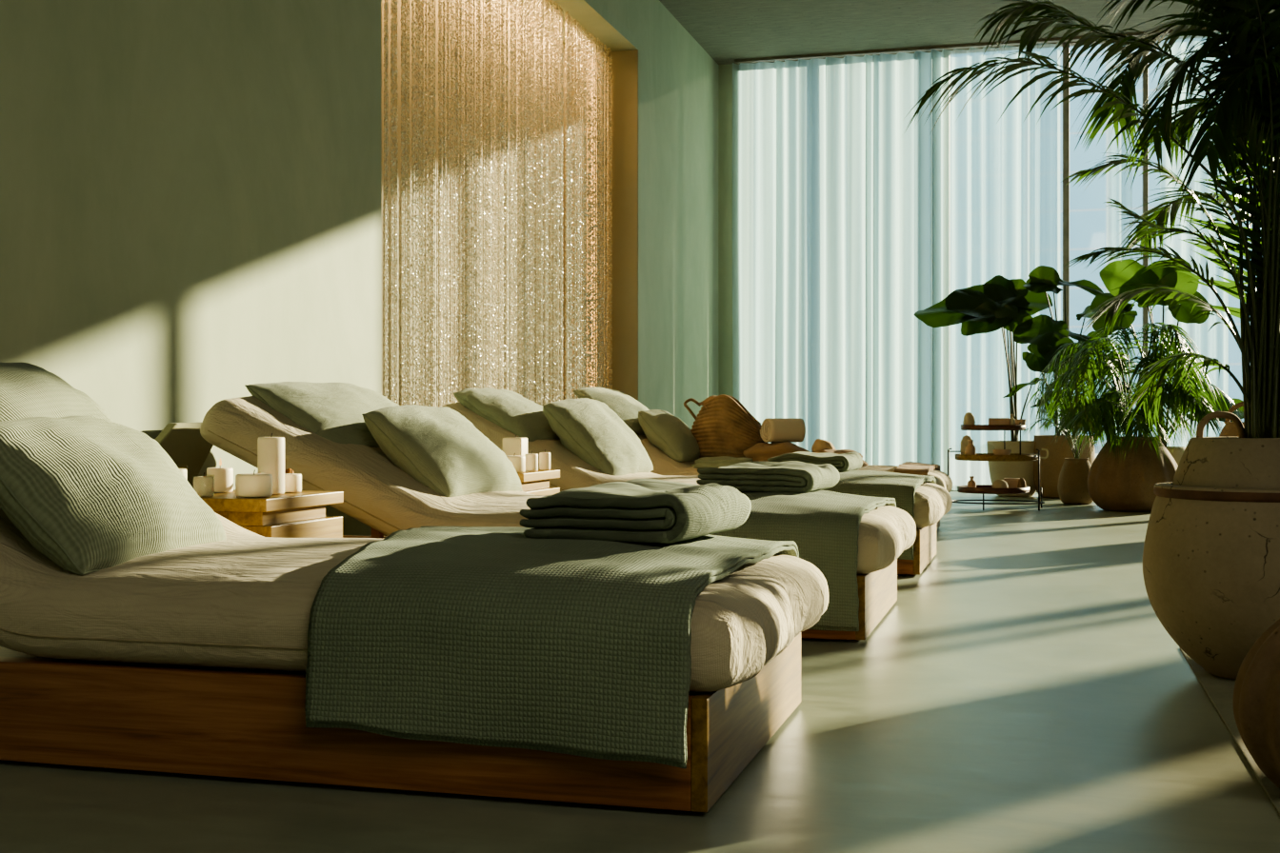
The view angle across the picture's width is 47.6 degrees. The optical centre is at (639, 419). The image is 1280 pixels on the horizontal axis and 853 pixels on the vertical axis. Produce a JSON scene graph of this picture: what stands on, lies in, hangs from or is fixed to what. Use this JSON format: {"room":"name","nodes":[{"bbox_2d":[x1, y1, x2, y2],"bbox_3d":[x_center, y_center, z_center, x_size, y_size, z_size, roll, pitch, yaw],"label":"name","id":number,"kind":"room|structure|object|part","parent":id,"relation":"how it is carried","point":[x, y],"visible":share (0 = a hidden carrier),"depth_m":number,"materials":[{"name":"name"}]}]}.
{"room":"spa","nodes":[
{"label":"spa","id":0,"kind":"room"},
{"bbox_2d":[0,0,718,536],"bbox_3d":[-2.057,-1.550,6.615,0.700,4.600,19.650,0,0,16],"label":"wall","id":1,"kind":"structure","parent":0,"point":[190,190],"depth_m":6.36,"materials":[{"name":"green paint"}]},
{"bbox_2d":[381,0,612,536],"bbox_3d":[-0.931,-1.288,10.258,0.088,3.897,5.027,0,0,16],"label":"curtain","id":2,"kind":"object","parent":1,"relation":"hanging from","point":[419,75],"visible":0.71,"depth_m":10.03,"materials":[{"name":"beige fabric"}]},
{"bbox_2d":[580,49,638,400],"bbox_3d":[-0.289,-1.235,12.737,0.556,3.970,0.006,0,0,16],"label":"trim","id":3,"kind":"structure","parent":1,"relation":"attached to","point":[624,290],"depth_m":12.70,"materials":[{"name":"paint"}]},
{"bbox_2d":[0,490,1279,852],"bbox_3d":[4.833,0.850,4.705,15.200,0.200,19.650,0,0,16],"label":"floor","id":4,"kind":"structure","parent":0,"point":[1026,690],"depth_m":3.08,"materials":[{"name":"concrete"}]},
{"bbox_2d":[154,422,213,488],"bbox_3d":[-1.854,0.382,5.746,0.045,0.737,0.681,0,0,16],"label":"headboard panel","id":5,"kind":"object","parent":4,"relation":"on","point":[184,443],"visible":0.15,"depth_m":5.81,"materials":[{"name":"green fabric"}]},
{"bbox_2d":[199,489,343,538],"bbox_3d":[-1.350,0.497,4.748,0.580,0.505,0.510,0,0,16],"label":"side table","id":6,"kind":"object","parent":4,"relation":"on","point":[302,514],"visible":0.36,"depth_m":4.57,"materials":[{"name":"brown wood"}]},
{"bbox_2d":[179,468,187,479],"bbox_3d":[-1.510,0.196,4.694,0.096,0.096,0.096,0,0,16],"label":"candle","id":7,"kind":"object","parent":6,"relation":"on","point":[184,471],"visible":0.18,"depth_m":4.68,"materials":[{"name":"wax"}]},
{"bbox_2d":[193,472,214,496],"bbox_3d":[-1.371,0.206,4.562,0.066,0.076,0.066,0,0,16],"label":"candle","id":8,"kind":"object","parent":6,"relation":"on","point":[203,486],"visible":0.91,"depth_m":4.54,"materials":[{"name":"wax"}]},
{"bbox_2d":[206,458,233,492],"bbox_3d":[-1.393,0.185,4.817,0.084,0.113,0.084,0,0,16],"label":"candle","id":9,"kind":"object","parent":6,"relation":"on","point":[223,477],"visible":0.92,"depth_m":4.78,"materials":[{"name":"wax"}]},
{"bbox_2d":[235,469,272,497],"bbox_3d":[-1.206,0.200,4.537,0.112,0.083,0.112,0,0,16],"label":"candle","id":10,"kind":"object","parent":6,"relation":"on","point":[247,485],"visible":1,"depth_m":4.49,"materials":[{"name":"wax"}]},
{"bbox_2d":[257,433,284,494],"bbox_3d":[-1.190,0.144,4.689,0.086,0.196,0.086,0,0,16],"label":"pillar candle","id":11,"kind":"object","parent":6,"relation":"on","point":[270,450],"visible":0.9,"depth_m":4.65,"materials":[{"name":"wax"}]},
{"bbox_2d":[284,468,293,473],"bbox_3d":[-1.190,0.183,4.917,0.034,0.030,0.074,0,0,-9],"label":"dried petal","id":12,"kind":"object","parent":6,"relation":"on","point":[289,470],"visible":0.48,"depth_m":4.93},
{"bbox_2d":[284,469,301,492],"bbox_3d":[-1.156,0.205,4.814,0.068,0.073,0.068,0,0,16],"label":"candle","id":13,"kind":"object","parent":6,"relation":"on","point":[292,481],"visible":0.79,"depth_m":4.78,"materials":[{"name":"wax"}]},
{"bbox_3d":[-1.082,0.390,4.687,0.030,0.120,0.475,0,0,15],"label":"drawer","id":14,"kind":"part","parent":6,"relation":"part of","materials":[{"name":"brown wood"}]},
{"bbox_2d":[0,506,828,812],"bbox_3d":[-0.936,0.324,3.584,2.710,0.852,1.136,0,0,16],"label":"daybed","id":15,"kind":"object","parent":4,"relation":"on","point":[192,659],"visible":0.48,"depth_m":3.02,"materials":[{"name":"fabric"}]},
{"bbox_2d":[0,361,114,422],"bbox_3d":[-1.552,0.045,3.753,0.450,0.397,0.618,0,0,8],"label":"cushion","id":16,"kind":"object","parent":15,"relation":"on","point":[27,390],"visible":0.31,"depth_m":3.71,"materials":[{"name":"green fabric"}]},
{"bbox_2d":[0,415,226,575],"bbox_3d":[-1.286,0.181,3.480,0.386,0.379,0.597,0,0,15],"label":"cushion","id":17,"kind":"object","parent":15,"relation":"on","point":[90,494],"visible":0.84,"depth_m":3.30,"materials":[{"name":"green fabric"}]},
{"bbox_3d":[-1.128,0.631,3.084,2.548,0.213,0.032,0,0,15],"label":"panel","id":18,"kind":"part","parent":15,"relation":"part of","materials":[{"name":"brown wood"}]},
{"bbox_3d":[-0.901,0.211,3.575,2.637,0.627,1.136,0,0,15],"label":"mattress","id":19,"kind":"part","parent":15,"relation":"part of","materials":[{"name":"fabric"}]},
{"bbox_2d":[304,526,799,769],"bbox_3d":[-0.211,0.455,3.370,0.980,0.380,1.215,0,0,16],"label":"throw blanket","id":20,"kind":"object","parent":15,"relation":"on","point":[489,636],"visible":0.9,"depth_m":2.81,"materials":[{"name":"green fabric"}]},
{"bbox_2d":[519,478,751,543],"bbox_3d":[-0.002,0.212,3.455,0.417,0.125,0.473,0,0,23],"label":"folded towel","id":21,"kind":"object","parent":20,"relation":"on","point":[635,510],"visible":1,"depth_m":3.28,"materials":[{"name":"green fabric"}]},
{"bbox_3d":[0.258,0.631,3.253,0.032,0.213,1.100,0,0,15],"label":"panel","id":22,"kind":"part","parent":15,"relation":"part of","materials":[{"name":"brown wood"}]},
{"bbox_2d":[517,469,559,495],"bbox_3d":[-0.732,0.497,6.829,0.580,0.505,0.510,0,0,16],"label":"side table","id":23,"kind":"object","parent":4,"relation":"on","point":[536,483],"visible":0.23,"depth_m":6.75,"materials":[{"name":"brown wood"}]},
{"bbox_2d":[502,435,527,456],"bbox_3d":[-0.589,0.160,6.857,0.096,0.168,0.096,0,0,16],"label":"candle","id":24,"kind":"object","parent":23,"relation":"on","point":[510,446],"visible":0.64,"depth_m":6.81,"materials":[{"name":"wax"}]},
{"bbox_2d":[506,453,525,472],"bbox_3d":[-0.573,0.198,6.614,0.104,0.087,0.104,0,0,16],"label":"candle","id":25,"kind":"object","parent":23,"relation":"on","point":[518,462],"visible":0.74,"depth_m":6.57,"materials":[{"name":"wax"}]},
{"bbox_2d":[524,451,538,471],"bbox_3d":[-0.504,0.195,6.750,0.060,0.093,0.060,0,0,16],"label":"candle","id":26,"kind":"object","parent":23,"relation":"on","point":[531,459],"visible":0.98,"depth_m":6.72,"materials":[{"name":"wax"}]},
{"bbox_3d":[-0.463,0.390,6.767,0.030,0.120,0.475,0,0,15],"label":"drawer","id":27,"kind":"part","parent":23,"relation":"part of","materials":[{"name":"brown wood"}]},
{"bbox_2d":[539,449,550,470],"bbox_3d":[-0.452,0.194,6.902,0.054,0.096,0.054,0,0,16],"label":"candle","id":28,"kind":"object","parent":23,"relation":"on","point":[544,457],"visible":1,"depth_m":6.88,"materials":[{"name":"wax"}]},
{"bbox_2d":[200,396,916,640],"bbox_3d":[-0.313,0.324,5.701,2.710,0.852,1.136,0,0,16],"label":"daybed","id":29,"kind":"object","parent":4,"relation":"on","point":[378,493],"visible":0.27,"depth_m":5.37,"materials":[{"name":"brown wood"}]},
{"bbox_2d":[244,381,399,447],"bbox_3d":[-1.174,0.014,5.951,0.494,0.335,0.797,0,0,28],"label":"cushion","id":30,"kind":"object","parent":29,"relation":"on","point":[332,411],"visible":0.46,"depth_m":5.70,"materials":[{"name":"green fabric"}]},
{"bbox_3d":[-0.219,0.631,6.229,2.548,0.213,0.032,0,0,15],"label":"panel","id":31,"kind":"part","parent":29,"relation":"part of","materials":[{"name":"brown wood"}]},
{"bbox_2d":[361,404,522,497],"bbox_3d":[-0.777,0.140,5.839,0.417,0.394,0.741,0,0,20],"label":"cushion","id":32,"kind":"object","parent":29,"relation":"on","point":[438,448],"visible":0.9,"depth_m":5.59,"materials":[{"name":"green fabric"}]},
{"bbox_2d":[709,490,896,631],"bbox_3d":[0.478,0.487,5.470,0.852,0.435,1.210,0,0,16],"label":"throw blanket","id":33,"kind":"object","parent":29,"relation":"on","point":[823,525],"visible":0.44,"depth_m":4.86,"materials":[{"name":"green fabric"}]},
{"bbox_2d":[696,460,839,493],"bbox_3d":[0.499,0.221,5.621,0.465,0.107,0.428,0,0,22],"label":"folded towel","id":34,"kind":"object","parent":33,"relation":"on","point":[790,476],"visible":0.92,"depth_m":5.44,"materials":[{"name":"green fabric"}]},
{"bbox_3d":[-0.505,0.631,5.200,2.548,0.213,0.032,0,0,15],"label":"panel","id":35,"kind":"part","parent":29,"relation":"part of","materials":[{"name":"brown wood"}]},
{"bbox_3d":[0.881,0.631,5.370,0.032,0.213,1.100,0,0,15],"label":"panel","id":36,"kind":"part","parent":29,"relation":"part of","materials":[{"name":"brown wood"}]},
{"bbox_2d":[440,402,952,576],"bbox_3d":[0.264,0.324,7.741,2.710,0.852,1.136,0,0,16],"label":"daybed","id":37,"kind":"object","parent":4,"relation":"on","point":[931,501],"visible":0.24,"depth_m":7.41,"materials":[{"name":"brown wood"}]},
{"bbox_2d":[453,387,559,441],"bbox_3d":[-0.664,-0.008,7.863,0.481,0.326,0.620,0,0,24],"label":"cushion","id":38,"kind":"object","parent":37,"relation":"on","point":[510,410],"visible":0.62,"depth_m":7.65,"materials":[{"name":"green fabric"}]},
{"bbox_2d":[542,398,653,476],"bbox_3d":[-0.216,0.111,7.863,0.444,0.452,0.699,0,0,18],"label":"cushion","id":39,"kind":"object","parent":37,"relation":"on","point":[590,430],"visible":0.83,"depth_m":7.61,"materials":[{"name":"green fabric"}]},
{"bbox_2d":[820,470,936,559],"bbox_3d":[1.059,0.471,7.510,0.849,0.405,1.210,0,0,16],"label":"throw blanket","id":40,"kind":"object","parent":37,"relation":"on","point":[900,487],"visible":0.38,"depth_m":6.97,"materials":[{"name":"green fabric"}]},
{"bbox_2d":[767,451,862,472],"bbox_3d":[0.926,0.225,7.692,0.449,0.098,0.412,0,0,19],"label":"folded towel","id":41,"kind":"object","parent":40,"relation":"on","point":[850,461],"visible":0.62,"depth_m":7.52,"materials":[{"name":"green fabric"}]},
{"bbox_3d":[0.071,0.631,7.240,2.548,0.213,0.032,0,0,15],"label":"panel","id":42,"kind":"part","parent":37,"relation":"part of","materials":[{"name":"brown wood"}]},
{"bbox_3d":[1.457,0.631,7.410,0.032,0.213,1.100,0,0,15],"label":"panel","id":43,"kind":"part","parent":37,"relation":"part of","materials":[{"name":"brown wood"}]},
{"bbox_2d":[637,435,952,529],"bbox_3d":[0.709,0.324,9.797,2.710,0.852,1.136,0,0,16],"label":"daybed","id":44,"kind":"object","parent":4,"relation":"on","point":[662,464],"visible":0.12,"depth_m":9.42,"materials":[{"name":"brown wood"}]},
{"bbox_2d":[572,386,649,435],"bbox_3d":[-0.128,-0.050,10.018,0.423,0.338,0.796,0,0,22],"label":"cushion","id":45,"kind":"object","parent":44,"relation":"on","point":[627,408],"visible":0.46,"depth_m":9.78,"materials":[{"name":"green fabric"}]},
{"bbox_2d":[638,409,699,462],"bbox_3d":[0.232,0.129,9.845,0.371,0.388,0.656,0,0,20],"label":"cushion","id":46,"kind":"object","parent":44,"relation":"on","point":[666,431],"visible":0.8,"depth_m":9.58,"materials":[{"name":"green fabric"}]},
{"bbox_2d":[690,456,753,468],"bbox_3d":[0.549,0.284,9.523,0.474,0.078,0.262,0,0,23],"label":"crumpled cloth","id":47,"kind":"object","parent":44,"relation":"on","point":[720,461],"visible":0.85,"depth_m":9.45,"materials":[{"name":"fabric"}]},
{"bbox_2d":[683,394,768,458],"bbox_3d":[0.595,0.078,9.920,0.579,0.479,0.429,0,0,10],"label":"wicker basket","id":48,"kind":"object","parent":44,"relation":"on","point":[723,426],"visible":0.66,"depth_m":9.75,"materials":[{"name":"brown wicker"}]},
{"bbox_3d":[0.361,-0.059,9.921,0.126,0.166,0.064,0,0,-7],"label":"handle","id":49,"kind":"part","parent":48,"relation":"part of","materials":[{"name":"brown wicker"}]},
{"bbox_2d":[742,441,809,461],"bbox_3d":[0.910,0.231,9.709,0.476,0.174,0.441,0,0,6],"label":"folded blanket","id":50,"kind":"object","parent":44,"relation":"on","point":[760,451],"visible":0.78,"depth_m":9.54,"materials":[{"name":"brown fabric"}]},
{"bbox_2d":[760,418,805,442],"bbox_3d":[0.960,0.077,9.761,0.265,0.162,0.172,0,0,-23],"label":"rolled towel","id":51,"kind":"object","parent":50,"relation":"on","point":[772,430],"visible":0.98,"depth_m":9.70,"materials":[{"name":"beige fabric"}]},
{"bbox_3d":[0.744,0.211,9.787,2.637,0.627,1.136,0,0,15],"label":"mattress","id":52,"kind":"part","parent":44,"relation":"part of","materials":[{"name":"fabric"}]},
{"bbox_2d":[814,448,868,466],"bbox_3d":[1.300,0.255,9.628,0.436,0.125,0.438,0,0,21],"label":"folded blanket","id":53,"kind":"object","parent":44,"relation":"on","point":[837,451],"visible":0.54,"depth_m":9.50,"materials":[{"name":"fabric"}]},
{"bbox_2d":[811,439,835,452],"bbox_3d":[1.212,0.175,9.605,0.152,0.086,0.130,0,0,-4],"label":"cloth bundle","id":54,"kind":"object","parent":53,"relation":"on","point":[819,444],"visible":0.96,"depth_m":9.56,"materials":[{"name":"beige fabric"}]},
{"bbox_2d":[893,461,939,476],"bbox_3d":[1.813,0.512,9.483,0.218,0.461,1.204,0,0,16],"label":"throw blanket","id":55,"kind":"object","parent":44,"relation":"on","point":[908,468],"visible":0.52,"depth_m":9.11,"materials":[{"name":"brown fabric"}]},
{"bbox_2d":[913,275,1053,497],"bbox_3d":[3.332,-0.327,14.114,1.313,2.158,0.645,0,0,16],"label":"potted plant","id":56,"kind":"object","parent":4,"relation":"on","point":[1004,303],"visible":0.83,"depth_m":13.99,"materials":[{"name":"green plant"}]},
{"bbox_2d":[986,440,1036,497],"bbox_3d":[3.638,0.484,14.090,0.527,0.537,0.527,0,0,15],"label":"pot","id":57,"kind":"object","parent":56,"relation":"on","point":[998,470],"depth_m":13.88,"materials":[{"name":"beige ceramic"}]},
{"bbox_2d":[947,422,1048,510],"bbox_3d":[3.015,0.390,12.158,0.757,0.720,0.690,0,0,-23],"label":"tray stand","id":58,"kind":"object","parent":4,"relation":"on","point":[983,490],"visible":0.9,"depth_m":11.92,"materials":[{"name":"brown wood"}]},
{"bbox_3d":[2.623,0.497,12.296,0.037,0.507,0.014,0,0,15],"label":"leg","id":59,"kind":"part","parent":58,"relation":"part of","materials":[{"name":"black metal"}]},
{"bbox_2d":[960,435,974,454],"bbox_3d":[2.775,0.233,12.304,0.122,0.190,0.124,0,0,16],"label":"shell ornament","id":60,"kind":"object","parent":58,"relation":"on","point":[964,443],"visible":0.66,"depth_m":12.27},
{"bbox_2d":[962,412,975,424],"bbox_3d":[2.764,0.011,12.202,0.103,0.135,0.103,0,0,16],"label":"shell ornament","id":61,"kind":"object","parent":58,"relation":"on","point":[969,418],"visible":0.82,"depth_m":12.17,"materials":[{"name":"beige stone"}]},
{"bbox_2d":[964,440,975,455],"bbox_3d":[2.749,0.251,12.085,0.085,0.155,0.085,0,0,16],"label":"bottle","id":62,"kind":"object","parent":58,"relation":"on","point":[970,450],"visible":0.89,"depth_m":12.05,"materials":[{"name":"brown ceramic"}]},
{"bbox_2d":[967,476,976,487],"bbox_3d":[2.764,0.538,12.101,0.070,0.120,0.070,0,0,16],"label":"oil bottle","id":63,"kind":"object","parent":58,"relation":"on","point":[971,483],"visible":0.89,"depth_m":12.08,"materials":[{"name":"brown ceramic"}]},
{"bbox_3d":[2.829,0.665,11.959,0.011,0.170,0.011,0,0,38],"label":"leg","id":64,"kind":"part","parent":58,"relation":"part of","materials":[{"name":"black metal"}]},
{"bbox_2d":[960,424,1025,430],"bbox_3d":[2.955,0.072,12.152,0.530,0.045,0.530,0,0,15],"label":"tray","id":65,"kind":"object","parent":58,"relation":"on","point":[963,427],"depth_m":11.93,"materials":[{"name":"brown wood"}]},
{"bbox_2d":[957,484,1029,494],"bbox_3d":[2.955,0.590,12.152,0.590,0.050,0.590,0,0,15],"label":"tray","id":66,"kind":"object","parent":58,"relation":"on","point":[980,489],"depth_m":11.91,"materials":[{"name":"brown wood"}]},
{"bbox_2d":[954,453,1038,461],"bbox_3d":[2.984,0.320,12.144,0.690,0.050,0.690,0,0,15],"label":"tray","id":67,"kind":"object","parent":58,"relation":"on","point":[1012,457],"depth_m":11.86,"materials":[{"name":"brown wood"}]},
{"bbox_2d":[988,418,1009,424],"bbox_3d":[2.998,0.035,12.120,0.170,0.085,0.120,0,0,16],"label":"box","id":68,"kind":"object","parent":58,"relation":"on","point":[991,421],"visible":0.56,"depth_m":12.06,"materials":[{"name":"brown wood"}]},
{"bbox_2d":[992,480,1008,488],"bbox_3d":[2.975,0.550,12.001,0.130,0.095,0.130,0,0,16],"label":"jar","id":69,"kind":"object","parent":58,"relation":"on","point":[998,484],"visible":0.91,"depth_m":11.96,"materials":[{"name":"beige ceramic"}]},
{"bbox_2d":[992,449,1011,455],"bbox_3d":[2.990,0.290,11.997,0.160,0.075,0.160,0,0,16],"label":"soap box","id":70,"kind":"object","parent":58,"relation":"on","point":[995,451],"visible":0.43,"depth_m":11.94,"materials":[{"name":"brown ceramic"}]},
{"bbox_3d":[3.082,0.195,12.273,0.009,0.210,0.009,0,0,-7],"label":"hanger rod","id":71,"kind":"part","parent":58,"relation":"part of","materials":[{"name":"black metal"}]},
{"bbox_2d":[1003,478,1019,488],"bbox_3d":[3.116,0.548,12.170,0.130,0.100,0.130,0,0,16],"label":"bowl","id":72,"kind":"object","parent":58,"relation":"on","point":[1011,482],"visible":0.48,"depth_m":12.11,"materials":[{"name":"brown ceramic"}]},
{"bbox_2d":[1009,414,1015,424],"bbox_3d":[3.091,0.018,12.063,0.045,0.120,0.045,0,0,16],"label":"bottle","id":73,"kind":"object","parent":58,"relation":"on","point":[1011,420],"visible":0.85,"depth_m":12.05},
{"bbox_2d":[1014,419,1026,424],"bbox_3d":[3.184,0.041,12.172,0.110,0.075,0.110,0,0,16],"label":"clay jar","id":74,"kind":"object","parent":58,"relation":"on","point":[1017,421],"visible":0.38,"depth_m":12.13,"materials":[{"name":"brown ceramic"}]},
{"bbox_2d":[1017,478,1025,487],"bbox_3d":[3.162,0.543,12.030,0.072,0.110,0.072,0,0,16],"label":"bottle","id":75,"kind":"object","parent":58,"relation":"on","point":[1021,483],"visible":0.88,"depth_m":12.01,"materials":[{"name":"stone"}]},
{"bbox_3d":[3.259,0.497,11.902,0.034,0.506,0.014,0,0,15],"label":"leg","id":76,"kind":"part","parent":58,"relation":"part of","materials":[{"name":"black metal"}]},
{"bbox_3d":[3.338,0.287,12.025,0.088,0.090,0.018,0,0,15],"label":"handle","id":77,"kind":"part","parent":58,"relation":"part of","materials":[{"name":"brown metal"}]},
{"bbox_2d":[1024,396,1102,504],"bbox_3d":[3.833,0.258,12.818,0.881,0.988,0.693,0,0,16],"label":"potted palm","id":78,"kind":"object","parent":4,"relation":"on","point":[1072,487],"visible":0.48,"depth_m":12.68,"materials":[{"name":"beige ceramic"}]},
{"bbox_2d":[1013,265,1126,498],"bbox_3d":[4.080,-0.352,13.803,1.028,2.208,0.693,0,0,16],"label":"potted broadleaf","id":79,"kind":"object","parent":4,"relation":"on","point":[1046,335],"visible":0.54,"depth_m":13.70,"materials":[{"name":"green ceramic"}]},
{"bbox_2d":[1033,435,1095,498],"bbox_3d":[4.045,0.455,13.874,0.578,0.595,0.578,0,0,15],"label":"pot","id":80,"kind":"object","parent":79,"relation":"on","point":[1050,468],"depth_m":13.66,"materials":[{"name":"beige ceramic"}]},
{"bbox_2d":[1058,458,1093,504],"bbox_3d":[3.847,0.549,12.787,0.326,0.404,0.326,0,0,15],"label":"pot","id":81,"kind":"object","parent":4,"relation":"on","point":[1072,487],"depth_m":12.67,"materials":[{"name":"beige ceramic"}]},
{"bbox_2d":[1086,436,1178,512],"bbox_3d":[4.052,0.449,11.900,0.739,0.605,0.744,0,0,15],"label":"pot","id":82,"kind":"object","parent":4,"relation":"on","point":[1127,484],"depth_m":11.64,"materials":[{"name":"brown ceramic"}]},
{"bbox_2d":[1025,321,1243,512],"bbox_3d":[4.051,-0.016,11.911,1.528,1.535,1.552,0,0,-9],"label":"palm","id":83,"kind":"object","parent":4,"relation":"on","point":[1123,476],"visible":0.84,"depth_m":11.63,"materials":[{"name":"green plant"}]},
{"bbox_2d":[1090,258,1243,465],"bbox_3d":[4.710,-0.344,12.827,1.393,2.192,0.535,0,0,16],"label":"potted plant","id":84,"kind":"object","parent":4,"relation":"on","point":[1112,276],"visible":0.27,"depth_m":12.88,"materials":[{"name":"green plant"}]},
{"bbox_2d":[1165,446,1185,465],"bbox_3d":[4.598,0.499,12.838,0.500,0.507,0.500,0,0,15],"label":"pot","id":85,"kind":"object","parent":84,"relation":"on","point":[1176,454],"depth_m":12.61,"materials":[{"name":"beige ceramic"}]},
{"bbox_2d":[1142,481,1279,679],"bbox_3d":[1.798,0.468,4.220,0.638,0.553,0.638,0,0,15],"label":"planter","id":86,"kind":"object","parent":4,"relation":"on","point":[1211,552],"depth_m":4.02,"materials":[{"name":"beige ceramic"}]},
{"bbox_2d":[1179,647,1279,816],"bbox_3d":[1.765,0.747,2.753,1.070,0.006,3.850,0,0,16],"label":"trim","id":87,"kind":"structure","parent":4,"relation":"on","point":[1219,690],"depth_m":3.75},
{"bbox_2d":[901,0,1279,679],"bbox_3d":[1.599,-0.388,4.273,1.610,2.266,0.849,0,0,20],"label":"potted palm","id":88,"kind":"object","parent":87,"relation":"on","point":[1211,552],"visible":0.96,"depth_m":4.15,"materials":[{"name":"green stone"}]},
{"bbox_3d":[1.699,0.026,4.252,0.158,0.098,0.029,0,0,-10],"label":"loop handle","id":89,"kind":"part","parent":88,"relation":"part of","materials":[{"name":"beige ceramic"}]},
{"bbox_2d":[1232,619,1279,788],"bbox_3d":[1.375,0.534,2.859,0.385,0.421,0.382,0,0,40],"label":"vase","id":90,"kind":"object","parent":87,"relation":"on","point":[1256,691],"visible":1,"depth_m":2.83,"materials":[{"name":"brown ceramic"}]},
{"bbox_2d":[1219,401,1243,437],"bbox_3d":[3.918,0.317,9.187,0.600,0.867,0.600,0,0,16],"label":"pot","id":91,"kind":"object","parent":4,"relation":"on","point":[1230,430],"visible":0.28,"depth_m":9.16,"materials":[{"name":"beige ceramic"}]},
{"bbox_3d":[3.918,0.385,9.187,0.600,0.730,0.600,0,0,15],"label":"pot","id":92,"kind":"part","parent":91,"relation":"part of","materials":[{"name":"beige ceramic"}]},
{"bbox_3d":[3.893,-0.042,9.194,0.357,0.150,0.028,0,0,15],"label":"arched handle","id":93,"kind":"part","parent":91,"relation":"part of","materials":[{"name":"beige ceramic"}]},
{"bbox_2d":[718,63,739,396],"bbox_3d":[7.817,-1.875,13.969,14.400,5.250,0.200,0,0,16],"label":"wall","id":94,"kind":"structure","parent":0,"point":[725,71],"depth_m":15.77,"materials":[{"name":"green paint"}]},
{"bbox_2d":[734,27,1217,63],"bbox_3d":[3.418,-3.835,14.909,4.980,0.030,0.060,0,0,16],"label":"trim","id":95,"kind":"structure","parent":94,"relation":"attached to","point":[1076,38],"depth_m":15.07,"materials":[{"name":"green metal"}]},
{"bbox_2d":[732,58,826,452],"bbox_3d":[1.487,-1.535,15.439,1.017,4.540,0.124,0,0,16],"label":"sheer curtain","id":96,"kind":"object","parent":95,"relation":"hanging from","point":[779,345],"visible":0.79,"depth_m":15.44,"materials":[{"name":"white fabric"}]},
{"bbox_2d":[825,49,943,471],"bbox_3d":[2.549,-1.535,15.147,1.217,4.540,0.170,0,0,16],"label":"sheer curtain","id":97,"kind":"object","parent":95,"relation":"hanging from","point":[885,263],"visible":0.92,"depth_m":15.16,"materials":[{"name":"white fabric"}]},
{"bbox_2d":[659,0,1274,64],"bbox_3d":[4.951,-4.300,4.568,15.300,0.900,19.850,0,0,16],"label":"ceiling","id":98,"kind":"structure","parent":0,"point":[729,30],"depth_m":14.13,"materials":[{"name":"paint"}]},
{"label":"outside","id":99,"kind":"structure","parent":0,"visible":0},
{"bbox_2d":[942,445,1103,485],"bbox_3d":[23.753,0.925,48.231,100.000,0.250,74.350,0,0,15],"label":"ground","id":100,"kind":"structure","parent":99,"point":[960,471],"depth_m":23.24,"materials":[{"name":"stone"}]},
{"bbox_2d":[739,31,1265,492],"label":"window","id":101,"kind":"structure","parent":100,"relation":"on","point":[1006,175],"depth_m":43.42,"materials":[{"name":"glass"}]}
]}

